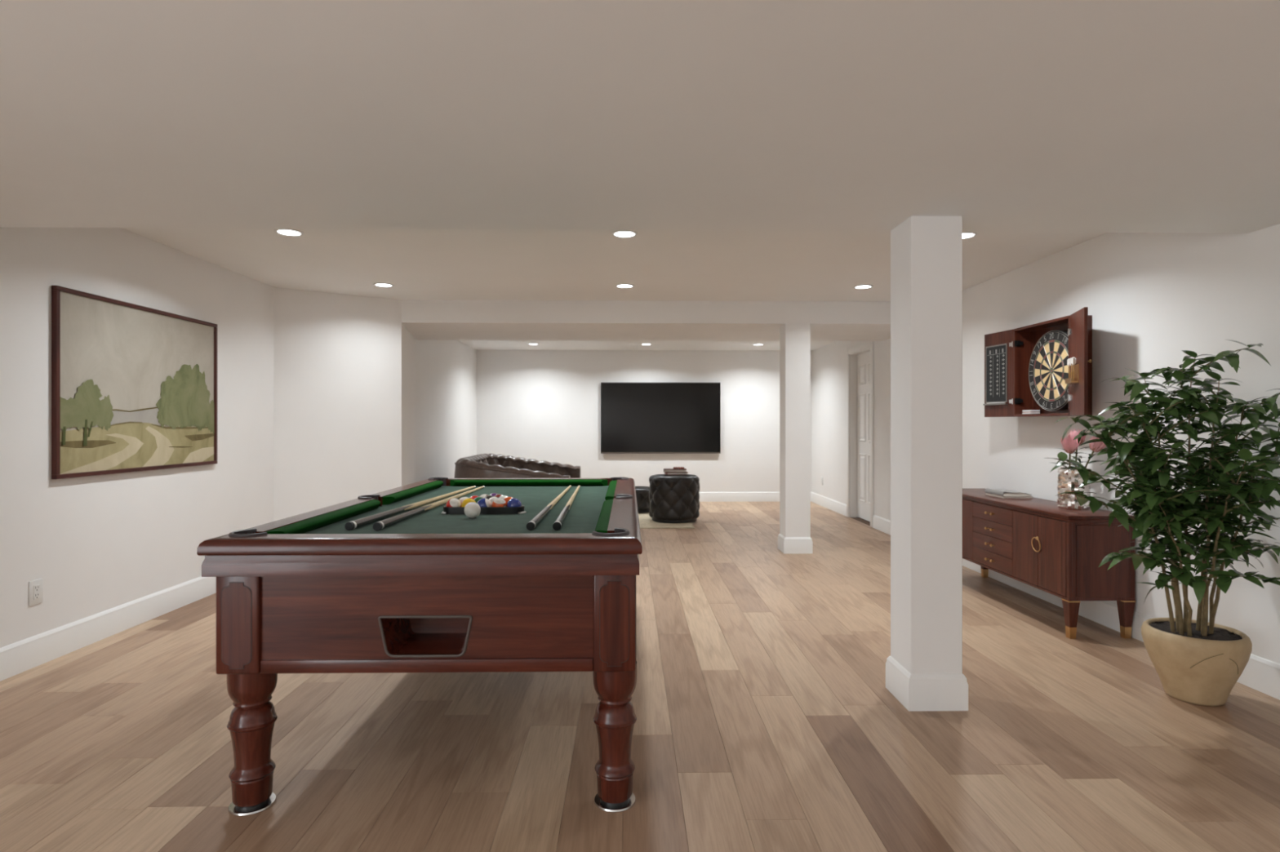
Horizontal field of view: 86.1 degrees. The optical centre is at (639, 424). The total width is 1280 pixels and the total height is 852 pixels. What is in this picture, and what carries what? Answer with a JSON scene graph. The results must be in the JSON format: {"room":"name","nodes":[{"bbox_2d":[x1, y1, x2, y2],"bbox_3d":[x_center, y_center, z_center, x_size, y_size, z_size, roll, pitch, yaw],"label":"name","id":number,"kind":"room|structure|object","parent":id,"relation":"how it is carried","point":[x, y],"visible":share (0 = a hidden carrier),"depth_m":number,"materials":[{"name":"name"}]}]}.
{"room":"basement game room","nodes":[
{"label":"basement game room","id":0,"kind":"room"},
{"bbox_2d":[0,227,274,648],"bbox_3d":[-2.930,0.030,1.429,0.120,2.260,8.160,0,0,-1],"label":"wall","id":1,"kind":"structure","parent":0,"point":[97,544],"depth_m":3.75,"materials":[{"name":"paint"}]},
{"bbox_2d":[28,578,42,605],"bbox_3d":[-2.898,0.806,3.291,0.008,0.116,0.074,0,0,-1],"label":"wall outlet","id":2,"kind":"object","parent":1,"relation":"attached to","point":[35,587],"visible":1,"depth_m":3.28,"materials":[{"name":"white plastic"}]},
{"bbox_2d":[60,440,115,448],"bbox_3d":[-2.891,0.106,3.596,0.001,0.040,0.384,0,0,-1],"label":"shade","id":3,"kind":"object","parent":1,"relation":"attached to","point":[73,444],"depth_m":3.58,"materials":[{"name":"brown paint"}]},
{"bbox_2d":[0,576,216,681],"bbox_3d":[-2.883,1.087,2.605,0.016,0.145,5.810,0,0,-1],"label":"baseboard","id":4,"kind":"structure","parent":1,"relation":"attached to","point":[16,658],"depth_m":3.65,"materials":[{"name":"paint"}]},
{"bbox_2d":[51,285,217,479],"bbox_3d":[-2.902,-0.206,4.044,0.028,0.957,1.325,0,0,-1],"label":"framed painting","id":5,"kind":"object","parent":1,"relation":"attached to","point":[134,387],"visible":1,"depth_m":3.87,"materials":[{"name":"brown wood"}]},
{"bbox_2d":[168,446,192,448],"bbox_3d":[-2.904,0.145,4.339,0.001,0.012,0.231,0,0,-1],"label":"shade","id":6,"kind":"object","parent":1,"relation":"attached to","point":[169,446],"depth_m":4.34,"materials":[{"name":"brown paint"}]},
{"bbox_2d":[185,433,213,440],"bbox_3d":[-2.908,0.087,4.531,0.001,0.048,0.307,0,0,-1],"label":"shade","id":7,"kind":"object","parent":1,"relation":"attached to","point":[199,437],"depth_m":4.52,"materials":[{"name":"brown paint"}]},
{"bbox_2d":[274,287,401,521],"bbox_3d":[-2.564,0.030,5.846,1.006,2.260,0.120,0,0,-35],"label":"wall","id":8,"kind":"structure","parent":0,"point":[338,357],"depth_m":5.76,"materials":[{"name":"paint"}]},
{"bbox_2d":[401,323,414,486],"bbox_3d":[-2.305,0.030,6.649,0.120,2.260,1.185,0,0,-13],"label":"wall","id":9,"kind":"structure","parent":0,"point":[407,340],"depth_m":6.58,"materials":[{"name":"paint"}]},
{"bbox_2d":[414,338,476,482],"bbox_3d":[-2.463,0.030,8.718,0.120,2.260,2.960,0,0,-1],"label":"wall","id":10,"kind":"structure","parent":0,"point":[446,371],"depth_m":8.33,"materials":[{"name":"paint"}]},
{"bbox_2d":[120,227,1106,351],"bbox_3d":[-0.161,-1.150,6.628,5.840,0.100,7.460,0,0,-1],"label":"ceiling","id":11,"kind":"structure","parent":0,"point":[420,264],"depth_m":4.74,"materials":[{"name":"paint"}]},
{"bbox_2d":[273,228,304,236],"bbox_3d":[-2.009,-1.097,3.925,0.156,0.006,0.156,0,0,-1],"label":"recessed light","id":12,"kind":"object","parent":11,"relation":"in","point":[286,232],"visible":1,"depth_m":3.92,"materials":[{"name":"white plastic"}]},
{"bbox_2d":[373,283,394,287],"bbox_3d":[-2.025,-1.097,5.415,0.156,0.006,0.156,0,0,-1],"label":"recessed light","id":13,"kind":"object","parent":11,"relation":"in","point":[380,285],"visible":1,"depth_m":5.42,"materials":[{"name":"white plastic"}]},
{"bbox_2d":[614,284,634,288],"bbox_3d":[-0.120,-1.097,5.449,0.156,0.006,0.156,0,0,-1],"label":"recessed light","id":14,"kind":"object","parent":11,"relation":"in","point":[619,286],"visible":1,"depth_m":5.45,"materials":[{"name":"white plastic"}]},
{"bbox_2d":[611,230,638,238],"bbox_3d":[-0.089,-1.097,3.959,0.156,0.006,0.156,0,0,-1],"label":"recessed light","id":15,"kind":"object","parent":11,"relation":"in","point":[619,233],"visible":0.99,"depth_m":3.95,"materials":[{"name":"white plastic"}]},
{"bbox_2d":[401,300,890,341],"bbox_3d":[0.129,-1.000,6.763,5.015,0.200,1.280,0,0,-1],"label":"ceiling beam","id":16,"kind":"structure","parent":11,"relation":"attached to","point":[425,320],"depth_m":6.15,"materials":[{"name":"paint"}]},
{"bbox_2d":[853,284,873,288],"bbox_3d":[1.784,-1.097,5.482,0.156,0.006,0.156,0,0,-1],"label":"recessed light","id":17,"kind":"object","parent":11,"relation":"in","point":[859,286],"visible":1,"depth_m":5.48,"materials":[{"name":"white plastic"}]},
{"bbox_2d":[962,231,977,239],"bbox_3d":[1.880,-1.097,3.994,0.156,0.006,0.156,0,0,-1],"label":"recessed light","id":18,"kind":"object","parent":11,"relation":"in","point":[966,235],"visible":0.55,"depth_m":3.97,"materials":[{"name":"white plastic"}]},
{"bbox_2d":[0,0,1279,233],"bbox_3d":[-0.047,-1.024,0.139,5.840,0.353,5.720,0,0,-1],"label":"ceiling","id":19,"kind":"structure","parent":0,"point":[1000,116],"depth_m":1.84,"materials":[{"name":"paint"}]},
{"bbox_2d":[0,501,1279,851],"bbox_3d":[-0.112,1.190,3.819,5.840,0.060,13.080,0,0,-1],"label":"floor","id":20,"kind":"structure","parent":0,"point":[768,720],"depth_m":2.49,"materials":[{"name":"brown wood"}]},
{"bbox_2d":[196,477,642,816],"bbox_3d":[-0.646,0.741,3.084,1.266,0.838,2.250,0,0,-1],"label":"pool table","id":21,"kind":"object","parent":20,"relation":"on","point":[429,591],"visible":0.98,"depth_m":2.03,"materials":[{"name":"brown wood"}]},
{"bbox_2d":[265,499,380,533],"bbox_3d":[-1.143,0.351,2.568,0.043,0.037,0.910,0,0,-1],"label":"cushion","id":22,"kind":"object","parent":21,"relation":"on","point":[313,524],"depth_m":2.50,"materials":[{"name":"fabric"}]},
{"bbox_2d":[344,485,475,530],"bbox_3d":[-0.985,0.360,3.181,0.029,0.028,1.607,0,0,2],"label":"stick","id":23,"kind":"object","parent":21,"relation":"on","point":[352,525],"visible":1,"depth_m":2.74,"materials":[{"name":"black wood"}]},
{"bbox_2d":[382,480,443,505],"bbox_3d":[-1.161,0.351,3.582,0.043,0.037,0.910,0,0,-1],"label":"cushion","id":24,"kind":"object","parent":21,"relation":"on","point":[397,497],"depth_m":3.45,"materials":[{"name":"fabric"}]},
{"bbox_2d":[381,617,469,654],"bbox_3d":[-0.636,0.628,2.114,0.269,0.116,0.168,0,0,-1],"label":"ball return","id":25,"kind":"object","parent":21,"relation":"on","point":[399,636],"depth_m":2.13,"materials":[{"name":"brown wood"}]},
{"bbox_2d":[372,485,484,530],"bbox_3d":[-0.909,0.360,3.177,0.029,0.028,1.615,0,0,0],"label":"stick","id":26,"kind":"object","parent":21,"relation":"on","point":[380,525],"visible":0.99,"depth_m":2.71,"materials":[{"name":"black wood"}]},
{"bbox_2d":[434,479,445,486],"bbox_3d":[-1.212,0.417,4.098,0.070,0.175,0.092,0,0,44],"label":"pocket","id":27,"kind":"object","parent":21,"relation":"on","point":[442,480],"depth_m":4.13,"materials":[{"name":"fabric"}]},
{"bbox_2d":[445,497,461,506],"bbox_3d":[-0.773,0.339,2.847,0.062,0.062,0.062,0,0,23],"label":"ball","id":28,"kind":"object","parent":21,"relation":"on","point":[454,502],"visible":0.71,"depth_m":2.83,"materials":[{"name":"white plastic"}]},
{"bbox_2d":[458,497,467,503],"bbox_3d":[-0.743,0.339,2.902,0.062,0.062,0.062,0,0,21],"label":"ball","id":29,"kind":"object","parent":21,"relation":"on","point":[461,500],"visible":0.27,"depth_m":2.88,"materials":[{"name":"white plastic"}]},
{"bbox_2d":[461,497,475,506],"bbox_3d":[-0.711,0.339,2.848,0.062,0.062,0.062,0,0,24],"label":"ball","id":30,"kind":"object","parent":21,"relation":"on","point":[468,500],"visible":0.41,"depth_m":2.83,"materials":[{"name":"yellow plastic"}]},
{"bbox_2d":[420,533,522,533],"bbox_3d":[-0.629,0.351,2.086,0.940,0.037,0.043,0,0,-1],"label":"cushion","id":31,"kind":"object","parent":21,"relation":"on","point":[420,533],"depth_m":2.09,"materials":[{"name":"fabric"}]},
{"bbox_2d":[463,502,480,518],"bbox_3d":[-0.657,0.338,2.689,0.064,0.064,0.064,0,0,-1],"label":"cue ball","id":32,"kind":"object","parent":21,"relation":"on","point":[472,509],"visible":1,"depth_m":2.67,"materials":[{"name":"white plastic"}]},
{"bbox_2d":[470,495,479,499],"bbox_3d":[-0.712,0.339,2.956,0.062,0.062,0.062,0,0,12],"label":"ball","id":33,"kind":"object","parent":21,"relation":"on","point":[473,497],"visible":0.24,"depth_m":2.94,"materials":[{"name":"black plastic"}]},
{"bbox_2d":[474,497,482,502],"bbox_3d":[-0.680,0.339,2.903,0.062,0.062,0.062,0,0,30],"label":"ball","id":34,"kind":"object","parent":21,"relation":"on","point":[477,499],"visible":0.16,"depth_m":2.88,"materials":[{"name":"green plastic"}]},
{"bbox_2d":[441,505,526,514],"bbox_3d":[-0.650,0.355,2.961,0.350,0.028,0.311,0,0,-1],"label":"ball rack","id":35,"kind":"object","parent":21,"relation":"on","point":[446,510],"visible":0.63,"depth_m":2.81,"materials":[{"name":"black plastic"}]},
{"bbox_2d":[476,497,491,506],"bbox_3d":[-0.648,0.339,2.849,0.062,0.062,0.062,0,0,25],"label":"ball","id":36,"kind":"object","parent":21,"relation":"on","point":[483,502],"visible":0.64,"depth_m":2.83,"materials":[{"name":"blue plastic"}]},
{"bbox_2d":[484,495,493,499],"bbox_3d":[-0.650,0.339,2.958,0.062,0.062,0.062,0,0,11],"label":"ball","id":37,"kind":"object","parent":21,"relation":"on","point":[488,497],"visible":0.18,"depth_m":2.94,"materials":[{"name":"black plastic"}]},
{"bbox_2d":[488,497,497,503],"bbox_3d":[-0.618,0.339,2.904,0.062,0.062,0.062,0,0,25],"label":"ball","id":38,"kind":"object","parent":21,"relation":"on","point":[491,500],"visible":0.29,"depth_m":2.88,"materials":[{"name":"white plastic"}]},
{"bbox_2d":[491,497,506,506],"bbox_3d":[-0.585,0.339,2.850,0.062,0.062,0.062,0,0,9],"label":"ball","id":39,"kind":"object","parent":21,"relation":"on","point":[499,502],"visible":0.7,"depth_m":2.83,"materials":[{"name":"orange plastic"}]},
{"bbox_2d":[498,495,507,499],"bbox_3d":[-0.587,0.339,2.959,0.062,0.062,0.062,0,0,22],"label":"ball","id":40,"kind":"object","parent":21,"relation":"on","point":[503,497],"visible":0.24,"depth_m":2.94,"materials":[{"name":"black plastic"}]},
{"bbox_2d":[503,497,512,503],"bbox_3d":[-0.555,0.339,2.905,0.062,0.062,0.062,0,0,30],"label":"ball","id":41,"kind":"object","parent":21,"relation":"on","point":[507,499],"visible":0.21,"depth_m":2.89,"materials":[{"name":"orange plastic"}]},
{"bbox_2d":[506,497,521,506],"bbox_3d":[-0.523,0.339,2.851,0.062,0.062,0.062,0,0,22],"label":"ball","id":42,"kind":"object","parent":21,"relation":"on","point":[513,502],"visible":0.68,"depth_m":2.83,"materials":[{"name":"blue plastic"}]},
{"bbox_2d":[449,479,607,486],"bbox_3d":[-0.663,0.351,4.082,0.940,0.037,0.043,0,0,-1],"label":"cushion","id":43,"kind":"object","parent":21,"relation":"on","point":[453,482],"depth_m":4.07,"materials":[{"name":"fabric"}]},
{"bbox_2d":[526,484,571,530],"bbox_3d":[-0.393,0.359,3.195,0.029,0.028,1.632,0,0,-1],"label":"stick","id":44,"kind":"object","parent":21,"relation":"on","point":[535,522],"visible":1,"depth_m":2.69,"materials":[{"name":"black wood"}]},
{"bbox_2d":[552,484,580,530],"bbox_3d":[-0.322,0.360,3.194,0.029,0.028,1.634,0,0,-2],"label":"stick","id":45,"kind":"object","parent":21,"relation":"on","point":[559,521],"visible":1,"depth_m":2.67,"materials":[{"name":"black wood"}]},
{"bbox_2d":[594,499,613,533],"bbox_3d":[-0.131,0.351,2.586,0.043,0.037,0.910,0,0,-1],"label":"cushion","id":46,"kind":"object","parent":21,"relation":"on","point":[603,523],"depth_m":2.45,"materials":[{"name":"fabric"}]},
{"bbox_2d":[604,480,617,500],"bbox_3d":[-0.149,0.351,3.600,0.043,0.037,0.910,0,0,-1],"label":"cushion","id":47,"kind":"object","parent":21,"relation":"on","point":[611,491],"depth_m":3.45,"materials":[{"name":"fabric"}]},
{"bbox_2d":[453,453,580,478],"bbox_3d":[-1.387,0.766,8.087,1.350,0.788,1.820,0,0,-1],"label":"sofa","id":48,"kind":"object","parent":20,"relation":"on","point":[482,465],"visible":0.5,"depth_m":7.40,"materials":[{"name":"brown leather"}]},
{"bbox_2d":[638,512,694,528],"bbox_3d":[-0.064,1.154,8.535,1.310,0.012,1.870,0,0,-1],"label":"area rug","id":49,"kind":"object","parent":20,"relation":"on","point":[646,522],"visible":0.2,"depth_m":7.84,"materials":[{"name":"beige carpet"}]},
{"bbox_2d":[635,486,649,513],"bbox_3d":[-0.018,0.984,9.021,0.470,0.327,0.470,0,0,-1],"label":"ottoman","id":50,"kind":"object","parent":49,"relation":"on","point":[642,492],"visible":0.34,"depth_m":8.81,"materials":[{"name":"black leather"}]},
{"bbox_2d":[648,474,699,523],"bbox_3d":[0.410,0.874,8.188,0.610,0.547,0.604,0,0,19],"label":"ottoman","id":51,"kind":"object","parent":49,"relation":"on","point":[673,499],"visible":0.93,"depth_m":7.94,"materials":[{"name":"black leather"}]},
{"bbox_2d":[664,471,688,475],"bbox_3d":[0.432,0.585,8.179,0.250,0.030,0.200,0,0,-7],"label":"book","id":52,"kind":"object","parent":51,"relation":"on","point":[666,473],"visible":0.71,"depth_m":8.09,"materials":[{"name":"paper"}]},
{"bbox_2d":[663,468,686,472],"bbox_3d":[0.417,0.554,8.178,0.270,0.032,0.200,0,0,1],"label":"book","id":53,"kind":"object","parent":52,"relation":"on","point":[665,470],"visible":0.98,"depth_m":8.08,"materials":[{"name":"paper"}]},
{"bbox_2d":[673,466,684,469],"bbox_3d":[0.463,0.525,8.169,0.132,0.025,0.114,0,0,-1],"label":"string","id":54,"kind":"object","parent":53,"relation":"on","point":[674,468],"visible":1,"depth_m":8.14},
{"bbox_2d":[777,324,812,554],"bbox_3d":[1.413,0.130,6.258,0.257,2.060,0.257,0,0,-1],"label":"column","id":55,"kind":"structure","parent":20,"relation":"on","point":[794,535],"depth_m":6.15,"materials":[{"name":"paint"}]},
{"bbox_2d":[885,215,968,711],"bbox_3d":[1.204,0.157,2.897,0.242,2.007,0.252,0,0,-1],"label":"column","id":56,"kind":"structure","parent":20,"relation":"on","point":[924,664],"depth_m":2.79,"materials":[{"name":"paint"}]},
{"bbox_2d":[962,488,1135,639],"bbox_3d":[2.462,0.827,4.471,0.397,0.666,1.581,0,0,-1],"label":"sideboard","id":57,"kind":"object","parent":20,"relation":"on","point":[1036,543],"visible":0.75,"depth_m":3.82,"materials":[{"name":"brown wood"}]},
{"bbox_2d":[985,493,1032,498],"bbox_3d":[2.506,0.487,4.665,0.195,0.014,0.240,0,0,-1],"label":"book","id":58,"kind":"object","parent":57,"relation":"on","point":[986,494],"visible":0.62,"depth_m":4.55,"materials":[{"name":"paper"}]},
{"bbox_2d":[985,488,1031,496],"bbox_3d":[2.511,0.465,4.680,0.195,0.030,0.230,0,0,-1],"label":"magazine","id":59,"kind":"object","parent":58,"relation":"on","point":[995,491],"visible":1,"depth_m":4.59,"materials":[{"name":"paper"}]},
{"bbox_2d":[1057,466,1090,510],"bbox_3d":[2.530,0.375,4.000,0.165,0.238,0.167,0,0,-1],"label":"vase","id":60,"kind":"object","parent":57,"relation":"on","point":[1072,480],"visible":0.7,"depth_m":3.95,"materials":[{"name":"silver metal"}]},
{"bbox_2d":[1053,435,1086,468],"bbox_3d":[2.487,0.249,3.967,0.169,0.372,0.182,0,0,-17],"label":"flower","id":61,"kind":"object","parent":60,"relation":"in","point":[1070,446],"visible":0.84,"depth_m":3.94,"materials":[{"name":"pink plant"}]},
{"bbox_2d":[1066,428,1089,468],"bbox_3d":[2.569,0.229,4.027,0.172,0.410,0.136,0,0,16],"label":"flower","id":62,"kind":"object","parent":60,"relation":"in","point":[1074,433],"visible":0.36,"depth_m":4.01,"materials":[{"name":"pink plant"}]},
{"bbox_2d":[1071,435,1106,468],"bbox_3d":[2.615,0.246,3.956,0.194,0.379,0.171,0,0,41],"label":"flower","id":63,"kind":"object","parent":60,"relation":"in","point":[1095,446],"visible":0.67,"depth_m":3.93,"materials":[{"name":"pink plant"}]},
{"bbox_2d":[1047,339,1279,706],"bbox_3d":[2.276,0.404,2.853,0.826,1.512,0.829,0,0,-40],"label":"potted plant","id":64,"kind":"object","parent":20,"relation":"on","point":[1200,661],"visible":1,"depth_m":2.82,"materials":[{"name":"green plant"}]},
{"bbox_2d":[476,350,811,492],"bbox_3d":[0.072,0.030,10.303,5.245,2.260,0.120,0,0,-1],"label":"wall","id":65,"kind":"structure","parent":0,"point":[538,405],"depth_m":10.23,"materials":[{"name":"paint"}]},
{"bbox_2d":[600,382,720,453],"bbox_3d":[0.308,-0.089,10.220,1.778,1.055,0.052,0,0,-1],"label":"television","id":66,"kind":"object","parent":65,"relation":"attached to","point":[637,418],"visible":1,"depth_m":10.20,"materials":[{"name":"black plastic"}]},
{"bbox_2d":[698,491,811,502],"bbox_3d":[0.073,1.087,10.235,5.005,0.145,0.016,0,0,-1],"label":"baseboard","id":67,"kind":"structure","parent":65,"relation":"attached to","point":[704,496],"depth_m":10.25,"materials":[{"name":"paint"}]},
{"bbox_2d":[811,223,1279,664],"bbox_3d":[2.748,0.030,3.869,0.120,2.260,12.840,0,0,-1],"label":"wall","id":68,"kind":"structure","parent":0,"point":[1149,298],"depth_m":3.86,"materials":[{"name":"paint"}]},
{"bbox_2d":[810,492,846,516],"bbox_3d":[2.582,1.087,9.444,0.016,0.145,1.685,0,0,-1],"label":"baseboard","id":69,"kind":"structure","parent":68,"relation":"attached to","point":[840,508],"depth_m":9.33,"materials":[{"name":"paint"}]},
{"bbox_2d":[846,341,873,527],"bbox_3d":[2.670,0.135,8.138,0.150,2.150,0.910,0,0,-1],"label":"door","id":70,"kind":"structure","parent":68,"relation":"in","point":[860,358],"depth_m":8.37,"materials":[{"name":"paint"}]},
{"bbox_2d":[982,306,1092,417],"bbox_3d":[2.560,-0.347,4.371,0.237,0.595,1.183,0,0,-1],"label":"cabinet","id":71,"kind":"object","parent":68,"relation":"attached to","point":[1007,353],"visible":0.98,"depth_m":4.65,"materials":[{"name":"brown wood"}]},
{"bbox_2d":[982,403,1008,405],"bbox_3d":[2.501,-0.140,4.826,0.022,0.012,0.230,0,0,-9],"label":"chalk tray","id":72,"kind":"object","parent":71,"relation":"on","point":[985,404],"depth_m":4.82,"materials":[{"name":"metal"}]},
{"bbox_2d":[1022,409,1039,413],"bbox_3d":[2.618,-0.080,4.589,0.065,0.028,0.095,0,0,-1],"label":"box","id":73,"kind":"object","parent":71,"relation":"on","point":[1024,411],"visible":0.82,"depth_m":4.54,"materials":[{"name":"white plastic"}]},
{"bbox_2d":[1022,412,1039,413],"bbox_3d":[2.618,-0.072,4.589,0.065,0.012,0.095,0,0,-1],"label":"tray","id":74,"kind":"object","parent":73,"relation":"on","point":[1022,412],"depth_m":4.54,"materials":[{"name":"plastic"}]},
{"bbox_2d":[1028,329,1068,411],"bbox_3d":[2.636,-0.337,4.342,0.064,0.511,0.511,0,0,-1],"label":"dartboard","id":75,"kind":"object","parent":71,"relation":"in","point":[1048,368],"visible":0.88,"depth_m":4.36,"materials":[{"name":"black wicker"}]},
{"bbox_2d":[1066,358,1070,377],"bbox_3d":[2.506,-0.296,4.000,0.017,0.172,0.017,0,0,-1],"label":"dart","id":76,"kind":"object","parent":71,"relation":"in","point":[1068,360],"visible":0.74,"depth_m":4.00,"materials":[{"name":"metal"}]},
{"bbox_2d":[1069,357,1072,386],"bbox_3d":[2.491,-0.296,3.958,0.017,0.172,0.017,0,0,-1],"label":"dart","id":77,"kind":"object","parent":71,"relation":"in","point":[1070,363],"visible":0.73,"depth_m":3.96,"materials":[{"name":"metal"}]},
{"bbox_2d":[1071,357,1075,385],"bbox_3d":[2.477,-0.296,3.915,0.017,0.172,0.017,0,0,-1],"label":"dart","id":78,"kind":"object","parent":71,"relation":"in","point":[1073,359],"visible":1,"depth_m":3.91,"materials":[{"name":"metal"}]},
{"bbox_2d":[872,515,1279,700],"bbox_3d":[2.703,1.087,2.560,0.016,0.145,10.225,0,0,-1],"label":"baseboard","id":79,"kind":"structure","parent":68,"relation":"attached to","point":[1260,674],"depth_m":3.87,"materials":[{"name":"paint"}]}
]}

